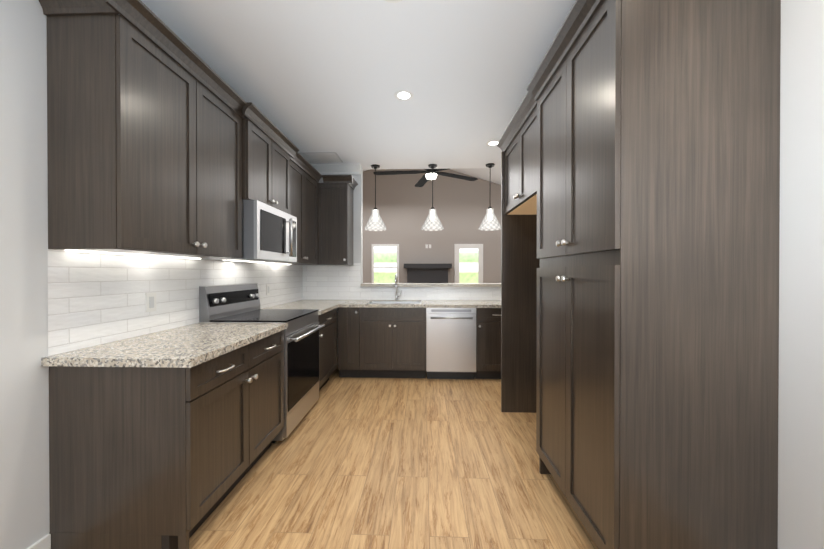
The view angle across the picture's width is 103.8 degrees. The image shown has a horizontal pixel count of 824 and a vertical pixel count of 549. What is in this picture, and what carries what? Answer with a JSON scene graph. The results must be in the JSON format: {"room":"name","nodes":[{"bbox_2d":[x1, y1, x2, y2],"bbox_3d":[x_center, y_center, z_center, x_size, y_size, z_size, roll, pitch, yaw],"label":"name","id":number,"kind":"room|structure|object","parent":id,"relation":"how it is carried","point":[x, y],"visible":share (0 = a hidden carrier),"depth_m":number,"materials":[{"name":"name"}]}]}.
{"room":"kitchen","nodes":[
{"label":"kitchen","id":0,"kind":"room"},
{"bbox_2d":[0,0,298,548],"bbox_3d":[-1.689,-0.105,0.805,0.100,2.740,7.570,0,0,2],"label":"wall","id":1,"kind":"structure","parent":0,"point":[24,456],"depth_m":1.35,"materials":[{"name":"white paint"}]},
{"bbox_2d":[27,534,50,548],"bbox_3d":[-1.685,1.219,-0.769,0.014,0.110,4.411,0,0,2],"label":"baseboard","id":2,"kind":"structure","parent":1,"relation":"attached to","point":[44,542],"depth_m":1.40,"materials":[{"name":"white"}]},
{"bbox_2d":[39,0,245,258],"bbox_3d":[-1.400,-0.670,1.871,0.397,1.121,1.026,0,0,2],"label":"upper cabinet","id":3,"kind":"object","parent":1,"relation":"attached to","point":[145,104],"visible":1,"depth_m":1.51,"materials":[{"name":"brown wood"}]},
{"bbox_2d":[48,249,303,355],"bbox_3d":[-1.564,0.102,2.950,0.002,0.505,3.033,0,0,2],"label":"tile backsplash","id":4,"kind":"structure","parent":1,"relation":"attached to","point":[94,299],"depth_m":1.85,"materials":[{"name":"white tile"}]},
{"bbox_2d":[145,284,269,311],"bbox_3d":[-1.567,0.166,2.721,0.008,0.116,1.567,0,0,2],"label":"electrical outlets","id":5,"kind":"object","parent":1,"relation":"attached to","point":[150,298],"depth_m":1.97,"materials":[{"name":"white plastic"}]},
{"bbox_2d":[242,102,298,213],"bbox_3d":[-1.349,-0.897,2.766,0.437,0.675,0.886,0,0,2],"label":"upper cabinet","id":6,"kind":"object","parent":1,"relation":"attached to","point":[269,148],"visible":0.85,"depth_m":2.63,"materials":[{"name":"brown wood"}]},
{"bbox_2d":[202,200,296,262],"bbox_3d":[-1.324,-0.334,2.768,0.487,0.442,0.752,0,0,2],"label":"microwave","id":7,"kind":"object","parent":6,"relation":"attached to","point":[269,234],"visible":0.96,"depth_m":2.56,"materials":[{"name":"silver metal"}]},
{"bbox_2d":[269,152,321,264],"bbox_3d":[-1.340,-0.679,3.618,0.397,1.121,0.938,0,0,2],"label":"upper cabinet","id":8,"kind":"object","parent":1,"relation":"attached to","point":[305,176],"visible":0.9,"depth_m":3.63,"materials":[{"name":"brown wood"}]},
{"bbox_2d":[319,166,362,364],"bbox_3d":[-0.022,-0.123,4.475,2.981,2.740,0.120,0,0,2],"label":"wall","id":9,"kind":"structure","parent":0,"point":[358,223],"depth_m":4.44,"materials":[{"name":"white paint"}]},
{"bbox_2d":[305,175,357,264],"bbox_3d":[-1.131,-0.685,4.241,0.772,1.115,0.411,0,0,2],"label":"upper cabinet","id":10,"kind":"object","parent":9,"relation":"attached to","point":[335,219],"visible":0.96,"depth_m":4.10,"materials":[{"name":"brown wood"}]},
{"bbox_2d":[311,163,360,174],"bbox_3d":[-1.107,-1.433,4.403,0.816,0.120,0.085,0,0,2],"label":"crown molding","id":11,"kind":"structure","parent":9,"relation":"attached to","point":[332,169],"depth_m":4.40,"materials":[{"name":"white paint"}]},
{"bbox_2d":[304,263,500,299],"bbox_3d":[-0.010,0.094,4.414,2.946,0.505,0.002,0,0,2],"label":"tile backsplash","id":12,"kind":"structure","parent":9,"relation":"attached to","point":[321,282],"depth_m":4.44,"materials":[{"name":"white tile"}]},
{"bbox_2d":[361,283,500,286],"bbox_3d":[0.388,0.146,4.548,2.160,0.040,0.390,0,0,2],"label":"bar","id":13,"kind":"object","parent":9,"relation":"on","point":[432,285],"visible":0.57,"depth_m":4.37,"materials":[{"name":"stone"}]},
{"bbox_2d":[141,0,575,169],"bbox_3d":[-0.150,-1.534,0.720,3.181,0.120,7.720,0,0,2],"label":"ceiling","id":14,"kind":"structure","parent":0,"point":[306,76],"depth_m":2.29,"materials":[{"name":"white paint"}]},
{"bbox_2d":[299,152,342,162],"bbox_3d":[-1.204,-1.486,4.123,0.570,0.010,0.350,0,0,2],"label":"ceiling vent","id":15,"kind":"object","parent":14,"relation":"in","point":[323,157],"visible":0.75,"depth_m":4.11,"materials":[{"name":"grey metal"}]},
{"bbox_2d":[364,164,386,230],"bbox_3d":[-0.503,-1.054,4.447,0.312,0.878,0.312,0,0,2],"label":"pendant light","id":16,"kind":"object","parent":14,"relation":"hanging from","point":[375,220],"visible":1,"depth_m":4.40,"materials":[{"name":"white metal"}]},
{"bbox_2d":[384,0,401,2],"bbox_3d":[-0.102,-1.477,1.679,0.163,0.003,0.163,0,0,-4],"label":"recessed light","id":17,"kind":"object","parent":14,"relation":"in","point":[390,1],"depth_m":1.75,"materials":[{"name":"white"}]},
{"bbox_2d":[394,90,413,100],"bbox_3d":[-0.068,-1.482,2.679,0.163,0.003,0.163,0,0,-4],"label":"recessed light","id":18,"kind":"object","parent":14,"relation":"in","point":[403,95],"depth_m":2.68,"materials":[{"name":"white"}]},
{"bbox_2d":[421,164,443,230],"bbox_3d":[0.282,-1.054,4.420,0.312,0.878,0.312,0,0,2],"label":"pendant light","id":19,"kind":"object","parent":14,"relation":"hanging from","point":[432,217],"visible":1,"depth_m":4.37,"materials":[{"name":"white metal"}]},
{"bbox_2d":[478,163,500,230],"bbox_3d":[1.061,-1.054,4.394,0.312,0.878,0.312,0,0,2],"label":"pendant light","id":20,"kind":"object","parent":14,"relation":"hanging from","point":[489,220],"visible":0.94,"depth_m":4.34,"materials":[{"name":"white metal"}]},
{"bbox_2d":[486,140,498,145],"bbox_3d":[0.922,-1.487,3.666,0.163,0.003,0.163,0,0,-4],"label":"recessed light","id":21,"kind":"object","parent":14,"relation":"in","point":[494,142],"depth_m":3.67,"materials":[{"name":"white"}]},
{"bbox_2d":[189,365,597,548],"bbox_3d":[-0.020,1.278,3.222,12.000,0.050,12.700,0,0,2],"label":"floor","id":22,"kind":"structure","parent":0,"point":[384,463],"depth_m":1.97,"materials":[{"name":"brown wood"}]},
{"bbox_2d":[49,330,283,548],"bbox_3d":[-1.258,0.829,1.906,0.678,0.862,0.963,0,0,2],"label":"base cabinet","id":23,"kind":"object","parent":22,"relation":"on","point":[154,458],"visible":0.98,"depth_m":1.43,"materials":[{"name":"brown wood"}]},
{"bbox_2d":[41,323,287,367],"bbox_3d":[-1.264,0.378,1.891,0.667,0.037,0.992,0,0,2],"label":"countertop","id":24,"kind":"structure","parent":23,"relation":"on","point":[190,346],"depth_m":1.60,"materials":[{"name":"stone"}]},
{"bbox_2d":[199,283,324,442],"bbox_3d":[-1.205,0.670,2.769,0.725,1.171,0.757,0,0,2],"label":"range","id":25,"kind":"object","parent":22,"relation":"on","point":[233,303],"visible":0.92,"depth_m":2.62,"materials":[{"name":"silver metal"}]},
{"bbox_2d":[318,308,336,390],"bbox_3d":[-1.204,0.821,3.494,0.678,0.862,0.683,0,0,2],"label":"base cabinet","id":26,"kind":"object","parent":22,"relation":"on","point":[328,350],"visible":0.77,"depth_m":3.48,"materials":[{"name":"brown wood"}]},
{"bbox_2d":[263,304,340,314],"bbox_3d":[-1.199,0.370,3.471,0.690,0.037,0.646,0,0,2],"label":"countertop","id":27,"kind":"structure","parent":26,"relation":"on","point":[323,308],"depth_m":3.55,"materials":[{"name":"stone"}]},
{"bbox_2d":[285,300,500,307],"bbox_3d":[-0.035,0.367,4.094,2.974,0.037,0.641,0,0,2],"label":"countertop","id":28,"kind":"structure","parent":26,"relation":"on","point":[344,303],"depth_m":3.90,"materials":[{"name":"stone"}]},
{"bbox_2d":[395,274,400,299],"bbox_3d":[-0.189,0.167,4.299,0.093,0.358,0.192,0,0,2],"label":"faucet","id":29,"kind":"object","parent":28,"relation":"on","point":[396,283],"visible":1,"depth_m":4.35,"materials":[{"name":"silver metal"}]},
{"bbox_2d":[338,307,360,377],"bbox_3d":[-0.743,0.817,4.116,0.266,0.862,0.649,0,0,2],"label":"base cabinet","id":30,"kind":"object","parent":22,"relation":"on","point":[348,341],"visible":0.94,"depth_m":3.83,"materials":[{"name":"brown wood"}]},
{"bbox_2d":[360,307,425,377],"bbox_3d":[-0.217,0.817,4.098,0.781,0.862,0.649,0,0,2],"label":"base cabinet","id":31,"kind":"object","parent":22,"relation":"on","point":[392,342],"visible":0.96,"depth_m":3.81,"materials":[{"name":"brown wood"}]},
{"bbox_2d":[404,264,451,282],"bbox_3d":[0.443,0.457,9.154,1.520,1.530,0.600,0,0,2],"label":"fireplace","id":32,"kind":"object","parent":22,"relation":"on","point":[427,273],"visible":0.42,"depth_m":9.20,"materials":[{"name":"brown wood"}]},
{"bbox_2d":[426,308,475,378],"bbox_3d":[0.469,0.818,4.063,0.586,0.862,0.672,0,0,2],"label":"dishwasher","id":33,"kind":"object","parent":22,"relation":"on","point":[450,343],"visible":0.94,"depth_m":3.78,"materials":[{"name":"silver metal"}]},
{"bbox_2d":[474,308,500,378],"bbox_3d":[1.108,0.818,4.051,0.687,0.862,0.652,0,0,2],"label":"base cabinet","id":34,"kind":"object","parent":22,"relation":"on","point":[488,343],"visible":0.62,"depth_m":3.77,"materials":[{"name":"brown wood"}]},
{"bbox_2d":[497,144,539,412],"bbox_3d":[1.095,0.034,2.940,0.637,2.440,0.022,0,0,2],"label":"panel","id":35,"kind":"object","parent":22,"relation":"on","point":[520,263],"visible":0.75,"depth_m":2.94,"materials":[{"name":"brown wood"}]},
{"bbox_2d":[526,0,780,548],"bbox_3d":[1.039,0.041,1.592,0.657,2.440,0.908,0,0,2],"label":"pantry cabinet","id":36,"kind":"object","parent":22,"relation":"on","point":[658,221],"visible":1,"depth_m":1.21,"materials":[{"name":"brown wood"}]},
{"bbox_2d":[363,169,500,282],"bbox_3d":[0.196,-1.109,9.506,11.000,4.660,0.100,0,0,2],"label":"wall","id":37,"kind":"structure","parent":0,"point":[404,205],"depth_m":9.44,"materials":[{"name":"grey paint"}]},
{"bbox_2d":[372,244,398,282],"bbox_3d":[-0.784,-0.209,9.473,0.805,1.360,0.040,0,0,2],"label":"window","id":38,"kind":"structure","parent":37,"relation":"in","point":[385,263],"depth_m":9.46,"materials":[{"name":"white"}]},
{"bbox_2d":[454,244,482,282],"bbox_3d":[1.650,0.166,9.395,0.825,2.110,0.034,0,0,2],"label":"window","id":39,"kind":"structure","parent":37,"relation":"in","point":[468,263],"depth_m":9.38,"materials":[{"name":"white"}]},
{"bbox_2d":[363,168,500,184],"bbox_3d":[0.112,-2.548,7.060,11.200,1.919,4.980,0,0,2],"label":"ceiling","id":40,"kind":"structure","parent":0,"point":[482,173],"depth_m":9.01,"materials":[{"name":"white paint"}]},
{"bbox_2d":[373,169,477,186],"bbox_3d":[0.268,-2.454,5.562,1.876,1.609,1.928,0,0,2],"label":"ceiling fan","id":41,"kind":"object","parent":40,"relation":"hanging from","point":[424,179],"visible":0.52,"depth_m":5.63,"materials":[{"name":"black metal"}]},
{"bbox_2d":[778,0,823,548],"bbox_3d":[1.390,-0.104,0.700,0.100,2.740,7.570,0,0,2],"label":"wall","id":42,"kind":"structure","parent":0,"point":[801,400],"depth_m":1.12,"materials":[{"name":"white paint"}]},
{"bbox_2d":[498,92,536,214],"bbox_3d":[1.080,-0.861,2.483,0.637,0.644,0.879,0,0,2],"label":"upper cabinet","id":43,"kind":"object","parent":42,"relation":"attached to","point":[517,143],"visible":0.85,"depth_m":2.43,"materials":[{"name":"brown wood"}]}
]}

